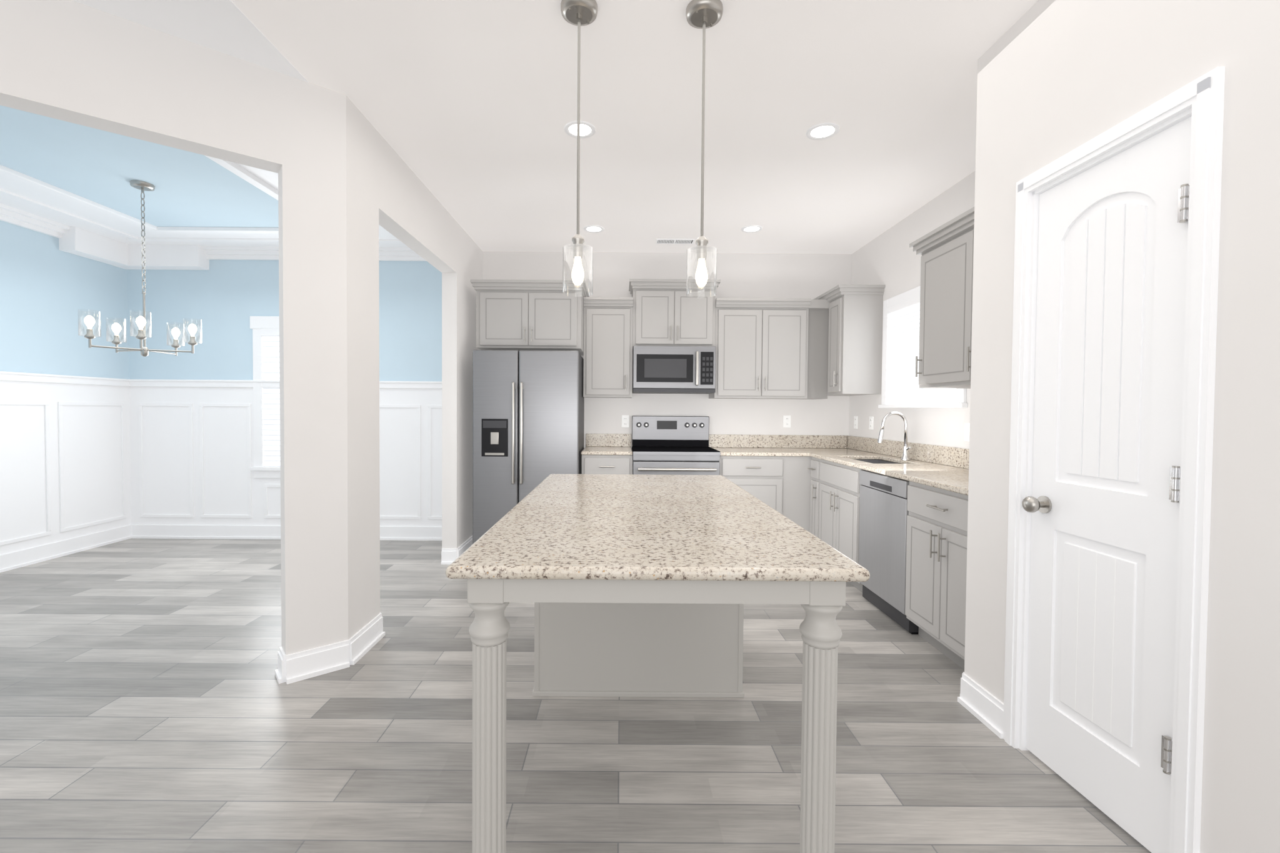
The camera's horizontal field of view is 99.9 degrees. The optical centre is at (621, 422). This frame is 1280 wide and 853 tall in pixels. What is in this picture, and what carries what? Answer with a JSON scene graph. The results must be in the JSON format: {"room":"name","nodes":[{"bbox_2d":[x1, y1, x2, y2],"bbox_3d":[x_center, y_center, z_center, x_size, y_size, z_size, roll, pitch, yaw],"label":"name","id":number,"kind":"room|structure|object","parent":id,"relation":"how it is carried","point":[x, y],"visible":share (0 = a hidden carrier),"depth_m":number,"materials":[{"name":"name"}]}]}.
{"room":"kitchen","nodes":[
{"label":"kitchen","id":0,"kind":"room"},
{"bbox_2d":[0,0,426,269],"bbox_3d":[-3.095,-1.511,3.462,3.290,0.200,3.390,0,1,0],"label":"ceiling","id":1,"kind":"structure","parent":0,"point":[83,227],"depth_m":4.17,"materials":[{"name":"white paint"}]},
{"bbox_2d":[0,105,278,227],"bbox_3d":[-3.164,-1.604,3.354,1.430,0.002,2.280,0,1,0],"label":"ceiling tray","id":2,"kind":"object","parent":1,"relation":"attached to","point":[192,189],"depth_m":3.48,"materials":[{"name":"blue paint"}]},
{"bbox_2d":[78,180,201,356],"bbox_3d":[-3.243,-1.029,3.670,0.617,1.165,0.597,0,1,0],"label":"chandelier","id":3,"kind":"object","parent":2,"relation":"hanging from","point":[89,321],"visible":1,"depth_m":3.64,"materials":[{"name":"silver metal"}]},
{"bbox_2d":[0,220,441,381],"bbox_3d":[-3.164,-0.222,3.491,3.410,2.780,3.630,0,1,0],"label":"wall","id":4,"kind":"structure","parent":0,"point":[44,287],"depth_m":5.16,"materials":[{"name":"blue paint"}]},
{"bbox_2d":[0,371,441,572],"bbox_3d":[-3.108,0.403,3.505,3.290,1.530,3.390,0,1,0],"label":"wainscoting","id":5,"kind":"structure","parent":4,"relation":"attached to","point":[86,463],"depth_m":5.17,"materials":[{"name":"white wood"}]},
{"bbox_2d":[249,316,280,478],"bbox_3d":[-2.999,-0.233,5.148,1.100,1.550,0.050,0,1,0],"label":"window","id":6,"kind":"structure","parent":4,"relation":"in","point":[265,329],"depth_m":5.16,"materials":[{"name":"white glass"}]},
{"bbox_2d":[0,0,456,273],"bbox_3d":[-1.635,-1.385,2.998,0.605,0.410,2.744,1,1,21],"label":"header beam","id":7,"kind":"structure","parent":0,"point":[68,60],"depth_m":2.17,"materials":[{"name":"grey paint"}]},
{"bbox_2d":[278,73,379,654],"bbox_3d":[-1.432,-0.192,2.713,0.235,2.780,0.558,1,1,20],"label":"column","id":8,"kind":"structure","parent":0,"point":[328,174],"depth_m":2.57,"materials":[{"name":"grey paint"}]},
{"bbox_2d":[275,535,1003,738],"bbox_3d":[0.232,1.181,1.252,3.584,0.125,8.085,-1,2,-40],"label":"baseboard","id":9,"kind":"structure","parent":8,"relation":"attached to","point":[980,703],"depth_m":2.54,"materials":[{"name":"white wood"}]},
{"bbox_2d":[441,222,482,548],"bbox_3d":[-1.399,-0.238,4.781,0.120,2.780,0.810,0,1,0],"label":"wall","id":10,"kind":"structure","parent":0,"point":[459,295],"depth_m":4.43,"materials":[{"name":"grey paint"}]},
{"bbox_2d":[0,538,1151,852],"bbox_3d":[-1.009,1.261,1.184,10.400,0.050,8.310,0,1,0],"label":"floor","id":11,"kind":"structure","parent":0,"point":[144,708],"depth_m":2.06,"materials":[{"name":"grey wood"}]},
{"bbox_2d":[472,350,584,544],"bbox_3d":[-0.790,0.279,4.765,0.870,1.755,0.805,0,1,0],"label":"fridge","id":12,"kind":"object","parent":11,"relation":"on","point":[528,405],"visible":0.83,"depth_m":4.41,"materials":[{"name":"metal"}]},
{"bbox_2d":[445,473,869,852],"bbox_3d":[0.079,0.766,2.098,0.960,0.915,1.767,0,1,0],"label":"kitchen island","id":13,"kind":"object","parent":11,"relation":"on","point":[637,585],"visible":1,"depth_m":1.38,"materials":[{"name":"stone"}]},
{"bbox_2d":[631,415,720,474],"bbox_3d":[0.466,0.546,4.839,0.736,1.195,0.710,0,1,0],"label":"range","id":14,"kind":"object","parent":11,"relation":"on","point":[661,445],"visible":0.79,"depth_m":5.00,"materials":[{"name":"metal"}]},
{"bbox_2d":[581,455,968,669],"bbox_3d":[0.925,0.750,3.780,2.533,0.883,2.851,0,1,0],"label":"base cabinet","id":15,"kind":"object","parent":11,"relation":"on","point":[822,497],"visible":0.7,"depth_m":3.05,"materials":[{"name":"grey wood"}]},
{"bbox_2d":[581,433,969,495],"bbox_3d":[0.926,0.330,3.771,2.538,0.357,2.851,0,1,0],"label":"countertop","id":16,"kind":"structure","parent":15,"relation":"on","point":[946,468],"depth_m":4.51,"materials":[{"name":"stone"}]},
{"bbox_2d":[877,411,910,460],"bbox_3d":[2.010,0.100,3.949,0.238,0.356,0.088,0,1,0],"label":"faucet","id":17,"kind":"object","parent":16,"relation":"on","point":[905,453],"visible":1,"depth_m":3.95,"materials":[{"name":"silver metal"}]},
{"bbox_2d":[858,470,918,634],"bbox_3d":[1.879,0.769,3.348,0.546,0.878,0.596,0,1,0],"label":"dishwasher","id":18,"kind":"object","parent":11,"relation":"on","point":[883,503],"visible":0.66,"depth_m":3.29,"materials":[{"name":"metal"}]},
{"bbox_2d":[230,0,1038,254],"bbox_3d":[-0.989,-1.568,1.120,10.400,0.050,8.310,0,1,0],"label":"ceiling","id":19,"kind":"structure","parent":0,"point":[477,99],"depth_m":2.67,"materials":[{"name":"paint"}]},
{"bbox_2d":[560,0,597,294],"bbox_3d":[-0.161,-1.022,2.024,0.138,1.069,0.138,0,1,0],"label":"pendant light","id":20,"kind":"object","parent":19,"relation":"hanging from","point":[579,13],"visible":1,"depth_m":2.02,"materials":[{"name":"silver metal"}]},
{"bbox_2d":[564,120,595,138],"bbox_3d":[-0.222,-1.574,2.895,0.170,0.006,0.170,0,1,0],"label":"recessed light","id":21,"kind":"object","parent":19,"relation":"in","point":[585,132],"visible":0.89,"depth_m":2.89,"materials":[{"name":"white plastic"}]},
{"bbox_2d":[583,225,603,233],"bbox_3d":[-0.229,-1.610,4.485,0.170,0.006,0.170,0,1,0],"label":"recessed light","id":22,"kind":"object","parent":19,"relation":"in","point":[591,229],"visible":1,"depth_m":4.48,"materials":[{"name":"white plastic"}]},
{"bbox_2d":[655,238,694,244],"bbox_3d":[0.481,-1.612,4.800,0.340,0.006,0.130,0,1,0],"label":"ceiling vent","id":23,"kind":"object","parent":19,"relation":"in","point":[659,241],"visible":1,"depth_m":4.79,"materials":[{"name":"plastic"}]},
{"bbox_2d":[685,0,723,296],"bbox_3d":[0.309,-1.019,2.035,0.138,1.069,0.138,0,1,0],"label":"pendant light","id":24,"kind":"object","parent":19,"relation":"hanging from","point":[704,14],"visible":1,"depth_m":2.02,"materials":[{"name":"silver metal"}]},
{"bbox_2d":[741,225,762,232],"bbox_3d":[1.083,-1.600,4.455,0.170,0.006,0.170,0,1,0],"label":"recessed light","id":25,"kind":"object","parent":19,"relation":"in","point":[753,228],"visible":1,"depth_m":4.45,"materials":[{"name":"white plastic"}]},
{"bbox_2d":[806,122,839,139],"bbox_3d":[1.085,-1.565,2.895,0.170,0.006,0.170,0,1,0],"label":"recessed light","id":26,"kind":"object","parent":19,"relation":"in","point":[823,132],"visible":1,"depth_m":2.89,"materials":[{"name":"white plastic"}]},
{"bbox_2d":[482,251,851,448],"bbox_3d":[0.431,-0.236,5.246,3.780,2.780,0.120,0,1,0],"label":"wall","id":27,"kind":"structure","parent":0,"point":[740,275],"depth_m":5.16,"materials":[{"name":"grey paint"}]},
{"bbox_2d":[621,415,629,427],"bbox_3d":[0.040,-0.007,5.187,0.072,0.116,0.008,0,1,0],"label":"outlet","id":28,"kind":"object","parent":27,"relation":"attached to","point":[625,419],"visible":1,"depth_m":5.18,"materials":[{"name":"plastic"}]},
{"bbox_2d":[632,345,715,393],"bbox_3d":[0.474,-0.475,4.957,0.734,0.412,0.443,0,1,0],"label":"microwave","id":29,"kind":"object","parent":27,"relation":"attached to","point":[656,369],"visible":1,"depth_m":4.78,"materials":[{"name":"metal"}]},
{"bbox_2d":[470,206,974,399],"bbox_3d":[0.468,-0.721,3.747,3.469,1.049,2.851,0,1,0],"label":"upper cabinet","id":30,"kind":"object","parent":27,"relation":"attached to","point":[829,344],"visible":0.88,"depth_m":4.76,"materials":[{"name":"grey wood"}]},
{"bbox_2d":[783,415,790,427],"bbox_3d":[1.599,-0.006,5.187,0.072,0.116,0.008,0,1,0],"label":"outlet","id":31,"kind":"object","parent":27,"relation":"attached to","point":[786,419],"visible":1,"depth_m":5.18,"materials":[{"name":"plastic"}]},
{"bbox_2d":[848,170,975,463],"bbox_3d":[2.261,-0.188,3.699,0.120,2.780,2.975,0,1,0],"label":"wall","id":32,"kind":"structure","parent":0,"point":[888,260],"depth_m":4.15,"materials":[{"name":"grey paint"}]},
{"bbox_2d":[853,416,858,428],"bbox_3d":[2.195,0.002,5.031,0.008,0.116,0.072,0,1,0],"label":"outlet","id":33,"kind":"object","parent":32,"relation":"attached to","point":[855,417],"visible":1,"depth_m":5.02,"materials":[{"name":"plastic"}]},
{"bbox_2d":[868,416,873,429],"bbox_3d":[2.195,0.009,4.721,0.008,0.116,0.072,0,1,0],"label":"outlet","id":34,"kind":"object","parent":32,"relation":"attached to","point":[871,419],"visible":1,"depth_m":4.71,"materials":[{"name":"plastic"}]},
{"bbox_2d":[878,285,967,408],"bbox_3d":[2.182,-0.552,3.954,0.040,0.895,1.110,0,1,0],"label":"kitchen window","id":35,"kind":"structure","parent":32,"relation":"in","point":[900,389],"depth_m":4.14,"materials":[{"name":"white glass"}]},
{"bbox_2d":[963,423,969,441],"bbox_3d":[2.193,0.064,3.402,0.010,0.116,0.072,0,1,0],"label":"switch","id":36,"kind":"object","parent":32,"relation":"attached to","point":[967,425],"visible":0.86,"depth_m":3.41,"materials":[{"name":"white plastic"}]},
{"bbox_2d":[964,0,1279,852],"bbox_3d":[1.858,-0.099,-0.335,0.685,2.780,5.335,0,1,0],"label":"wall","id":37,"kind":"structure","parent":0,"point":[1065,73],"depth_m":1.37,"materials":[{"name":"grey paint"}]},
{"bbox_2d":[1021,116,1191,852],"bbox_3d":[1.508,0.200,1.725,0.106,2.059,0.542,0,1,0],"label":"pantry door","id":38,"kind":"structure","parent":37,"relation":"in","point":[1112,245],"depth_m":1.68,"materials":[{"name":"white wood"}]},
{"bbox_2d":[1160,183,1189,774],"bbox_3d":[1.513,0.164,1.463,0.026,1.604,0.034,0,1,0],"label":"trim door hinges","id":39,"kind":"object","parent":38,"relation":"attached to","point":[1183,192],"depth_m":1.46,"materials":[{"name":"silver metal"}]},
{"bbox_2d":[1003,66,1224,852],"bbox_3d":[1.547,0.169,1.724,0.113,2.146,0.692,0,1,0],"label":"door frame","id":40,"kind":"structure","parent":37,"relation":"attached to","point":[1202,99],"depth_m":1.42,"materials":[{"name":"white wood"}]}
]}

